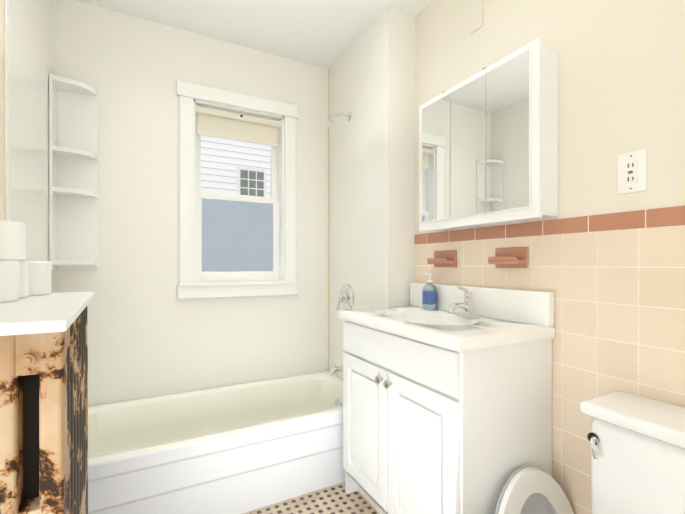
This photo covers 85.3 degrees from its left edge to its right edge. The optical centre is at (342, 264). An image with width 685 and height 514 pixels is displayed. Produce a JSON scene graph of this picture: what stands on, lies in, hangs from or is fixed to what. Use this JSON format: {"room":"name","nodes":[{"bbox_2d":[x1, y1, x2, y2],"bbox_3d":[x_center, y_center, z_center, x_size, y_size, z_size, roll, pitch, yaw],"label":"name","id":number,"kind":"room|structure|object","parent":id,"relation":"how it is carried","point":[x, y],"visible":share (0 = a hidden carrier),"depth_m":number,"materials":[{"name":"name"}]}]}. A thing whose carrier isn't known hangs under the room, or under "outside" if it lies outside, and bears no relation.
{"room":"bathroom","nodes":[
{"label":"bathroom","id":0,"kind":"room"},
{"bbox_2d":[0,0,4,220],"bbox_3d":[-0.515,-0.118,0.023,0.100,2.400,2.600,0,0,-28],"label":"wall","id":1,"kind":"structure","parent":0,"point":[2,110],"depth_m":1.16,"materials":[{"name":"paint"}]},
{"bbox_2d":[5,0,10,220],"bbox_3d":[-1.075,-0.120,1.194,0.006,2.400,0.035,0,0,-28],"label":"trim","id":2,"kind":"structure","parent":1,"relation":"attached to","point":[7,127],"depth_m":1.18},
{"bbox_2d":[10,0,54,292],"bbox_3d":[-1.324,-0.120,1.552,0.100,2.400,0.860,0,0,-28],"label":"wall surround","id":3,"kind":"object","parent":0,"point":[32,56],"visible":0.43,"depth_m":1.46,"materials":[{"name":"white paint"}]},
{"bbox_2d":[54,0,328,405],"bbox_3d":[-0.710,-0.121,2.278,1.665,2.400,0.150,0,0,-28],"label":"wall","id":4,"kind":"structure","parent":0,"point":[130,70],"depth_m":2.05,"materials":[{"name":"white paint"}]},
{"bbox_2d":[49,73,98,270],"bbox_3d":[-1.299,-0.425,1.806,0.180,0.910,0.130,0,0,-28],"label":"corner shelf","id":5,"kind":"object","parent":4,"relation":"attached to","point":[73,174],"visible":0.98,"depth_m":1.84,"materials":[{"name":"white plastic"}]},
{"bbox_2d":[177,80,297,298],"bbox_3d":[-0.637,-0.413,2.296,0.714,1.215,0.183,0,0,-28],"label":"window","id":6,"kind":"structure","parent":4,"relation":"in","point":[233,245],"depth_m":2.27,"materials":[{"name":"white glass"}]},
{"bbox_2d":[76,0,432,68],"bbox_3d":[0.062,-1.349,0.818,1.865,0.060,3.470,0,0,-28],"label":"ceiling","id":7,"kind":"structure","parent":0,"point":[326,34],"depth_m":2.01,"materials":[{"name":"paint"}]},
{"bbox_2d":[242,482,379,513],"bbox_3d":[0.062,1.111,0.821,1.865,0.060,3.470,0,0,-28],"label":"floor","id":8,"kind":"structure","parent":0,"point":[335,499],"depth_m":1.67,"materials":[{"name":"tile"}]},
{"bbox_2d":[0,306,87,513],"bbox_3d":[-0.778,0.598,0.922,0.229,0.965,0.580,0,0,-28],"label":"radiator","id":9,"kind":"object","parent":8,"relation":"on","point":[43,423],"visible":0.75,"depth_m":0.73,"materials":[{"name":"paint"}]},
{"bbox_2d":[0,292,94,335],"bbox_3d":[-0.764,0.104,0.898,0.275,0.020,0.756,0,0,-28],"label":"shelf","id":10,"kind":"object","parent":9,"relation":"on","point":[55,312],"visible":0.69,"depth_m":0.73,"materials":[{"name":"white laminate"}]},
{"bbox_2d":[0,220,50,302],"bbox_3d":[-0.915,-0.009,1.021,0.120,0.205,0.316,0,0,-21],"label":"toilet paper","id":11,"kind":"object","parent":10,"relation":"on","point":[20,277],"visible":1,"depth_m":0.97,"materials":[{"name":"paper"}]},
{"bbox_2d":[88,371,344,513],"bbox_3d":[-0.596,0.897,1.878,1.484,0.364,0.661,0,0,-28],"label":"bathtub","id":12,"kind":"object","parent":8,"relation":"on","point":[240,448],"visible":0.83,"depth_m":1.71,"materials":[{"name":"ceramic"}]},
{"bbox_2d":[339,282,554,513],"bbox_3d":[0.353,0.588,1.522,0.476,0.985,0.762,0,0,-28],"label":"bathroom vanity","id":13,"kind":"object","parent":8,"relation":"on","point":[445,411],"visible":0.98,"depth_m":1.27,"materials":[{"name":"white laminate"}]},
{"bbox_2d":[422,273,436,310],"bbox_3d":[0.410,0.128,1.756,0.066,0.172,0.076,0,0,-28],"label":"soap bottle","id":14,"kind":"object","parent":13,"relation":"on","point":[429,295],"visible":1,"depth_m":1.73,"materials":[{"name":"plastic"}]},
{"bbox_2d":[448,286,483,318],"bbox_3d":[0.480,0.150,1.505,0.130,0.128,0.139,0,0,-28],"label":"faucet","id":15,"kind":"object","parent":13,"relation":"on","point":[467,306],"visible":1,"depth_m":1.51,"materials":[{"name":"silver metal"}]},
{"bbox_2d":[495,466,573,513],"bbox_3d":[0.603,0.865,1.150,0.384,0.430,0.117,0,0,-28],"label":"seat","id":16,"kind":"object","parent":8,"relation":"on","point":[531,490],"visible":1,"depth_m":1.18,"materials":[{"name":"white plastic"}]},
{"bbox_2d":[579,391,684,513],"bbox_3d":[0.621,0.728,0.732,0.746,0.705,0.500,0,0,-28],"label":"toilet","id":17,"kind":"object","parent":8,"relation":"on","point":[637,444],"visible":1,"depth_m":0.93,"materials":[{"name":"ceramic"}]},
{"bbox_2d":[329,6,414,378],"bbox_3d":[0.147,-0.121,2.251,0.175,2.400,0.700,0,0,-28],"label":"wall","id":18,"kind":"structure","parent":0,"point":[372,183],"depth_m":2.02,"materials":[{"name":"white paint"}]},
{"bbox_2d":[328,69,328,368],"bbox_3d":[-0.094,-0.306,2.516,0.004,2.030,0.005,0,0,-28],"label":"trim","id":19,"kind":"structure","parent":18,"relation":"attached to","point":[328,221],"depth_m":2.51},
{"bbox_2d":[329,363,342,376],"bbox_3d":[-0.014,0.623,2.212,0.148,0.078,0.060,0,0,-28],"label":"tub spout","id":20,"kind":"object","parent":18,"relation":"attached to","point":[335,370],"visible":0.58,"depth_m":2.19,"materials":[{"name":"silver metal"}]},
{"bbox_2d":[325,111,351,126],"bbox_3d":[-0.029,-0.872,2.225,0.159,0.115,0.056,0,0,-28],"label":"shower head","id":21,"kind":"object","parent":18,"relation":"attached to","point":[348,115],"visible":1,"depth_m":2.22},
{"bbox_2d":[336,284,353,309],"bbox_3d":[-0.004,0.204,2.273,0.072,0.170,0.170,0,0,-28],"label":"tub valve","id":22,"kind":"object","parent":18,"relation":"attached to","point":[345,297],"visible":0.96,"depth_m":2.25,"materials":[{"name":"silver metal"}]},
{"bbox_2d":[415,0,684,234],"bbox_3d":[0.844,-0.120,1.228,0.100,2.400,3.460,0,0,-28],"label":"wall","id":23,"kind":"structure","parent":0,"point":[621,76],"depth_m":1.19,"materials":[{"name":"beige paint"}]},
{"bbox_2d":[469,0,481,34],"bbox_3d":[0.579,-1.075,1.616,0.004,0.116,0.072,0,0,-28],"label":"electrical outlet plate","id":24,"kind":"object","parent":23,"relation":"attached to","point":[475,17],"visible":1,"depth_m":1.61,"materials":[{"name":"beige paint"}]},
{"bbox_2d":[419,38,557,231],"bbox_3d":[0.556,-0.455,1.522,0.132,0.600,0.610,0,0,-28],"label":"upper cabinet","id":25,"kind":"object","parent":23,"relation":"attached to","point":[488,144],"visible":1,"depth_m":1.37,"materials":[{"name":"white laminate"}]},
{"bbox_2d":[415,206,684,243],"bbox_3d":[0.972,-0.130,0.871,0.007,0.052,2.510,0,0,-28],"label":"tile trim","id":26,"kind":"structure","parent":23,"relation":"attached to","point":[664,217],"depth_m":1.25,"materials":[{"name":"brown tile"}]},
{"bbox_2d":[415,225,684,513],"bbox_3d":[0.973,0.488,0.873,0.005,1.185,2.510,0,0,-28],"label":"wall tile","id":27,"kind":"structure","parent":23,"relation":"attached to","point":[619,310],"depth_m":1.19,"materials":[{"name":"beige tile"}]},
{"bbox_2d":[427,250,456,266],"bbox_3d":[0.466,-0.026,1.758,0.064,0.080,0.144,0,0,-28],"label":"soap dish","id":28,"kind":"object","parent":27,"relation":"attached to","point":[445,258],"visible":1,"depth_m":1.74,"materials":[{"name":"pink ceramic"}]},
{"bbox_2d":[488,247,528,267],"bbox_3d":[0.635,-0.026,1.438,0.064,0.080,0.144,0,0,-28],"label":"soap dish","id":29,"kind":"object","parent":27,"relation":"attached to","point":[513,257],"visible":1,"depth_m":1.43,"materials":[{"name":"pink ceramic"}]},
{"bbox_2d":[617,149,645,194],"bbox_3d":[0.851,-0.272,1.097,0.009,0.120,0.074,0,0,-28],"label":"outlet","id":30,"kind":"object","parent":23,"relation":"attached to","point":[631,172],"visible":1,"depth_m":1.09,"materials":[{"name":"plastic"}]},
{"label":"outside","id":31,"kind":"structure","parent":0,"visible":0},
{"bbox_2d":[201,135,270,196],"bbox_3d":[-1.570,-2.926,6.249,13.000,10.000,0.100,0,0,-28],"label":"house","id":32,"kind":"structure","parent":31,"point":[228,168],"depth_m":6.14,"materials":[{"name":"white"}]}
]}

